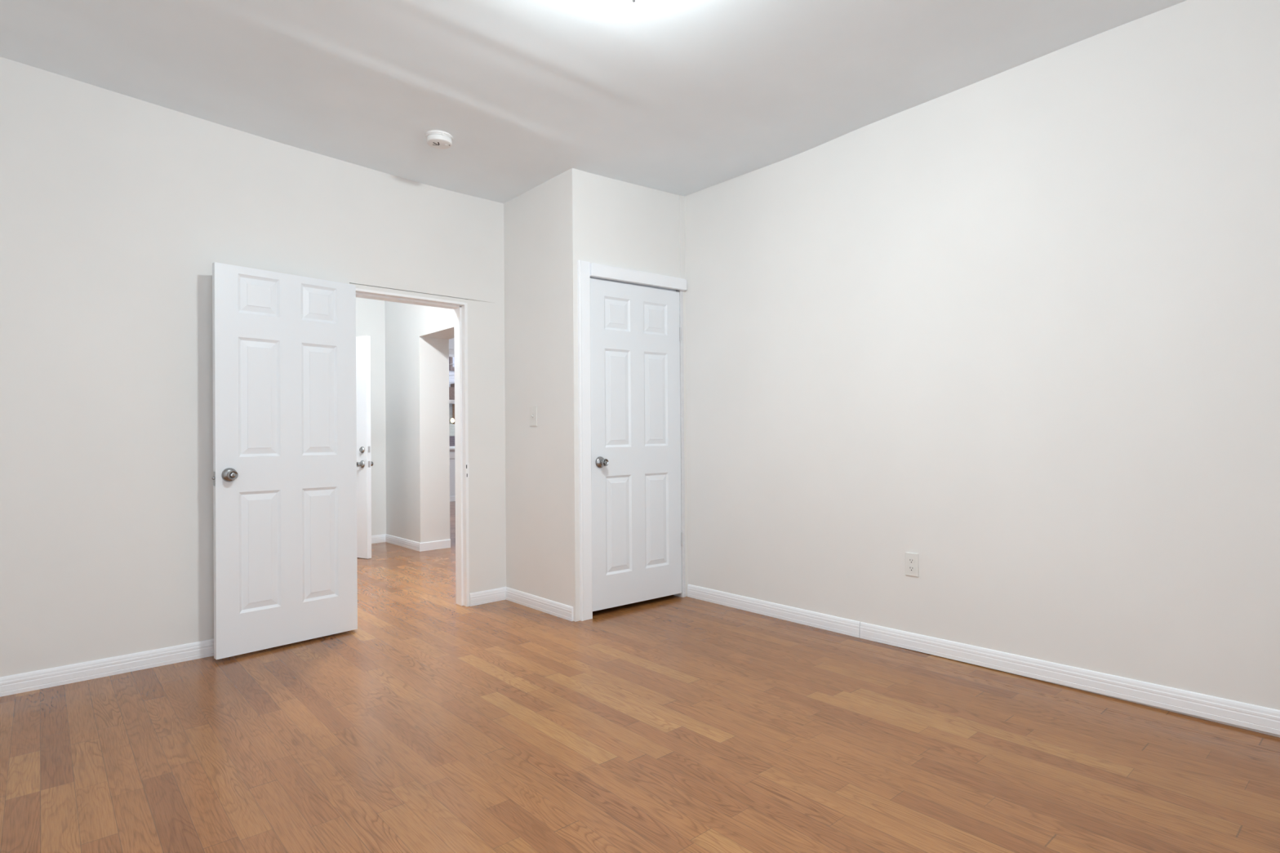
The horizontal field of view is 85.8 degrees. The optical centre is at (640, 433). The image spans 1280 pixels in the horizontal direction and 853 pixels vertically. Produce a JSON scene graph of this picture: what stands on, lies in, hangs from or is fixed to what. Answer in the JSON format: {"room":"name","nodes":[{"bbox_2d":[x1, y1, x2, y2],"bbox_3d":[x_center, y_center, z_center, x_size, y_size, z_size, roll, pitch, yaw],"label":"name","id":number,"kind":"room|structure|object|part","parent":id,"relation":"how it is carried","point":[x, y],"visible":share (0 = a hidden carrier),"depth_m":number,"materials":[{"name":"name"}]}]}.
{"room":"empty bedroom","nodes":[
{"label":"empty bedroom","id":0,"kind":"room"},
{"bbox_2d":[0,56,506,677],"bbox_3d":[-1.768,-0.296,4.056,4.570,3.100,0.120,0,0,-41],"label":"wall","id":1,"kind":"structure","parent":0,"point":[117,210],"depth_m":3.38,"materials":[{"name":"paint"}]},
{"bbox_2d":[212,262,357,659],"bbox_3d":[-1.893,0.136,3.724,0.155,1.988,0.746,-1,0,42],"label":"door","id":2,"kind":"structure","parent":1,"relation":"in","point":[284,477],"depth_m":3.68,"materials":[{"name":"paint"}]},
{"bbox_3d":[-2.135,0.227,3.454,0.023,0.070,0.002,-1,0,42],"label":"latch plate","id":3,"kind":"part","parent":2,"relation":"part of","materials":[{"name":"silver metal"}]},
{"bbox_3d":[-2.074,0.210,3.482,0.018,0.071,0.071,-1,0,42],"label":"knob","id":4,"kind":"part","parent":2,"relation":"part of","materials":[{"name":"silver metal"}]},
{"bbox_2d":[355,288,464,309],"bbox_3d":[-1.461,-0.843,4.330,0.711,0.028,0.128,0,0,-41],"label":"trim","id":5,"kind":"structure","parent":1,"relation":"attached to","point":[361,293],"depth_m":4.30,"materials":[{"name":"white paint"}]},
{"bbox_2d":[453,302,469,606],"bbox_3d":[-1.181,0.142,4.561,0.036,1.999,0.131,0,0,-41],"label":"trim","id":6,"kind":"structure","parent":1,"relation":"attached to","point":[460,314],"depth_m":4.54,"materials":[{"name":"white paint"}]},
{"bbox_3d":[-1.134,0.244,4.517,0.022,0.100,0.002,0,0,-41],"label":"strike plate","id":7,"kind":"part","parent":6,"relation":"part of","materials":[{"name":"white paint"}]},
{"bbox_2d":[469,586,506,606],"bbox_3d":[-1.014,1.091,4.609,0.274,0.086,0.013,0,0,-41],"label":"baseboard","id":8,"kind":"structure","parent":1,"relation":"attached to","point":[476,598],"depth_m":4.60,"materials":[{"name":"paint"}]},
{"bbox_2d":[355,297,386,535],"bbox_3d":[-3.498,-0.213,6.877,1.870,3.050,0.120,0,0,-41],"label":"wall","id":9,"kind":"structure","parent":0,"point":[370,313],"depth_m":7.38,"materials":[{"name":"paint"}]},
{"bbox_2d":[355,335,373,559],"bbox_3d":[-2.935,0.131,6.644,0.976,2.066,0.164,-1,0,31],"label":"door","id":10,"kind":"structure","parent":9,"relation":"in","point":[364,464],"depth_m":6.40,"materials":[{"name":"paint"}]},
{"bbox_3d":[-2.589,0.287,6.399,0.071,0.071,0.018,-1,0,31],"label":"knob","id":11,"kind":"part","parent":10,"relation":"part of","materials":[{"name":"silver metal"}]},
{"bbox_2d":[371,533,386,543],"bbox_3d":[-3.037,1.133,7.175,0.790,0.090,0.013,0,0,-41],"label":"baseboard","id":12,"kind":"structure","parent":9,"relation":"attached to","point":[379,538],"depth_m":7.37,"materials":[{"name":"paint"}]},
{"bbox_2d":[384,300,453,542],"bbox_3d":[-1.643,-0.230,6.409,0.310,3.050,3.264,0,0,-41],"label":"wall","id":13,"kind":"structure","parent":0,"point":[417,433],"depth_m":6.92,"materials":[{"name":"paint"}]},
{"bbox_2d":[385,533,419,551],"bbox_3d":[-2.452,1.122,7.096,0.013,0.088,0.878,0,0,-41],"label":"baseboard","id":14,"kind":"structure","parent":13,"relation":"attached to","point":[408,544],"depth_m":7.07,"materials":[{"name":"paint"}]},
{"bbox_2d":[419,539,450,551],"bbox_3d":[-2.043,1.115,6.861,0.324,0.086,0.014,0,0,-41],"label":"baseboard opening","id":15,"kind":"structure","parent":13,"relation":"attached to","point":[446,544],"depth_m":6.85,"materials":[{"name":"paint"}]},
{"bbox_2d":[449,449,455,496],"bbox_3d":[-3.321,-0.247,12.181,4.990,3.170,0.120,0,0,-41],"label":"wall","id":16,"kind":"structure","parent":0,"point":[452,473],"depth_m":12.11,"materials":[{"name":"paint"}]},
{"bbox_2d":[448,349,454,448],"bbox_3d":[-3.189,-0.613,12.294,0.920,1.736,0.090,0,0,-41],"label":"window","id":17,"kind":"structure","parent":16,"relation":"in","point":[451,352],"depth_m":12.15,"materials":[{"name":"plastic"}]},
{"bbox_3d":[-3.177,-0.169,12.282,0.920,0.848,0.036,0,0,-41],"label":"sash","id":18,"kind":"part","parent":17,"relation":"part of","materials":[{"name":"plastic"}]},
{"bbox_2d":[448,338,454,349],"bbox_3d":[-3.153,-1.568,12.249,1.120,0.180,0.026,0,0,-41],"label":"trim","id":19,"kind":"structure","parent":16,"relation":"attached to","point":[451,344],"depth_m":12.10,"materials":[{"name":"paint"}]},
{"bbox_2d":[449,452,454,458],"bbox_3d":[-3.140,0.389,12.242,1.120,0.105,0.019,0,0,-41],"label":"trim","id":20,"kind":"structure","parent":16,"relation":"attached to","point":[451,455],"depth_m":12.09,"materials":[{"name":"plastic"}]},
{"bbox_2d":[449,496,455,502],"bbox_3d":[-3.221,1.147,12.163,4.870,0.132,0.014,0,0,-41],"label":"baseboard","id":21,"kind":"structure","parent":16,"relation":"attached to","point":[451,498],"depth_m":12.09,"materials":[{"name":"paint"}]},
{"bbox_2d":[503,168,575,622],"bbox_3d":[-0.623,-0.303,4.441,0.100,3.100,0.805,0,0,-41],"label":"wall","id":22,"kind":"structure","parent":0,"point":[538,230],"depth_m":4.38,"materials":[{"name":"paint"}]},
{"bbox_2d":[529,405,537,426],"bbox_3d":[-0.694,-0.112,4.432,0.018,0.129,0.084,0,0,-41],"label":"light switch","id":23,"kind":"object","parent":22,"relation":"attached to","point":[533,410],"visible":1,"depth_m":4.43,"materials":[{"name":"beige plastic"}]},
{"bbox_2d":[505,586,573,621],"bbox_3d":[-0.658,1.084,4.400,0.013,0.087,0.772,0,0,-41],"label":"baseboard","id":24,"kind":"structure","parent":22,"relation":"attached to","point":[544,605],"depth_m":4.36,"materials":[{"name":"paint"}]},
{"bbox_2d":[0,0,1186,203],"bbox_3d":[-0.071,-1.662,2.015,4.450,0.137,5.300,0,0,-41],"label":"ceiling","id":25,"kind":"structure","parent":0,"point":[680,97],"depth_m":3.05,"materials":[{"name":"paint"}]},
{"bbox_2d":[425,129,453,149],"bbox_3d":[-1.081,-1.576,3.703,0.143,0.052,0.143,0,0,-41],"label":"smoke detector","id":26,"kind":"object","parent":25,"relation":"attached to","point":[437,139],"visible":1,"depth_m":3.66,"materials":[{"name":"white plastic"}]},
{"bbox_3d":[-1.081,-1.592,3.704,0.143,0.019,0.143,0,0,-41],"label":"mounting plate","id":27,"kind":"part","parent":26,"relation":"part of","materials":[{"name":"white plastic"}]},
{"bbox_2d":[572,168,687,622],"bbox_3d":[-0.073,-0.307,4.441,0.928,3.100,0.103,0,0,-40],"label":"wall","id":28,"kind":"structure","parent":0,"point":[615,223],"depth_m":4.35,"materials":[{"name":"paint"}]},
{"bbox_2d":[577,260,592,621],"bbox_3d":[-0.331,0.043,4.144,0.084,2.161,0.018,0,0,-40],"label":"trim","id":29,"kind":"structure","parent":28,"relation":"attached to","point":[584,267],"depth_m":4.14,"materials":[{"name":"paint"}]},
{"bbox_2d":[590,278,683,611],"bbox_3d":[-0.005,0.062,4.418,0.767,2.038,0.095,0,0,-40],"label":"door","id":30,"kind":"structure","parent":28,"relation":"in","point":[636,331],"depth_m":4.41,"materials":[{"name":"paint"}]},
{"bbox_3d":[-0.241,0.177,4.221,0.071,0.071,0.018,0,0,-40],"label":"knob","id":31,"kind":"part","parent":30,"relation":"part of","materials":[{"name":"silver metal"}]},
{"bbox_2d":[590,262,687,291],"bbox_3d":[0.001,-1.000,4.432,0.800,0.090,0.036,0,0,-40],"label":"trim","id":32,"kind":"structure","parent":28,"relation":"attached to","point":[597,270],"depth_m":4.39,"materials":[{"name":"paint"}]},
{"bbox_2d":[0,501,1279,852],"bbox_3d":[-0.661,1.210,6.277,9.150,0.245,12.550,0,0,-41],"label":"floor","id":33,"kind":"structure","parent":0,"point":[434,724],"depth_m":2.42,"materials":[{"name":"brown wood"}]},
{"bbox_2d":[673,289,685,597],"bbox_3d":[0.259,0.077,4.710,0.027,2.100,0.092,0,0,-40],"label":"trim","id":34,"kind":"structure","parent":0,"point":[682,594],"depth_m":4.67,"materials":[{"name":"paint"}]},
{"bbox_2d":[684,0,1279,737],"bbox_3d":[1.487,-0.314,3.409,0.121,3.120,5.380,0,0,-40],"label":"wall","id":35,"kind":"structure","parent":0,"point":[1015,331],"depth_m":3.05,"materials":[{"name":"paint"}]},
{"bbox_2d":[905,552,919,577],"bbox_3d":[1.363,0.659,3.459,0.009,0.115,0.071,0,0,-40],"label":"wall outlet","id":36,"kind":"object","parent":35,"relation":"attached to","point":[912,562],"visible":1,"depth_m":3.46,"materials":[{"name":"beige plastic"}]},
{"bbox_2d":[907,557,915,564],"bbox_3d":[1.361,0.639,3.458,0.003,0.028,0.034,0,0,-40],"label":"receptacle","id":37,"kind":"object","parent":36,"relation":"attached to","point":[910,560],"depth_m":3.46,"materials":[{"name":"beige plastic"}]},
{"bbox_2d":[908,565,915,571],"bbox_3d":[1.361,0.678,3.457,0.003,0.028,0.034,0,0,-40],"label":"receptacle","id":38,"kind":"object","parent":36,"relation":"attached to","point":[911,568],"depth_m":3.45,"materials":[{"name":"beige plastic"}]},
{"bbox_2d":[687,584,1279,735],"bbox_3d":[1.707,1.028,3.053,0.013,0.125,4.275,0,0,-40],"label":"baseboard","id":39,"kind":"structure","parent":35,"relation":"attached to","point":[1220,709],"depth_m":3.03,"materials":[{"name":"paint"}]},
{"label":"outside","id":40,"kind":"structure","parent":0,"visible":0},
{"bbox_3d":[-7.620,2.376,27.761,55.000,0.150,28.100,0,0,-41],"label":"ground","id":41,"kind":"structure","parent":40,"visible":0},
{"bbox_2d":[448,356,454,446],"bbox_3d":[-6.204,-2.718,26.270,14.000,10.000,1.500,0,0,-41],"label":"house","id":42,"kind":"structure","parent":41,"relation":"on","point":[451,359],"depth_m":25.68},
{"bbox_3d":[-1.666,-0.294,0.578,0.150,3.140,5.256,0,0,-41],"label":"wall","id":43,"kind":"structure","parent":0,"visible":0},
{"bbox_2d":[0,639,213,697],"bbox_3d":[-2.508,1.113,3.305,2.160,0.102,0.013,0,0,-41],"label":"baseboard","id":44,"kind":"structure","parent":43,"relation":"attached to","point":[80,672],"depth_m":3.26,"materials":[{"name":"paint"}]}
]}

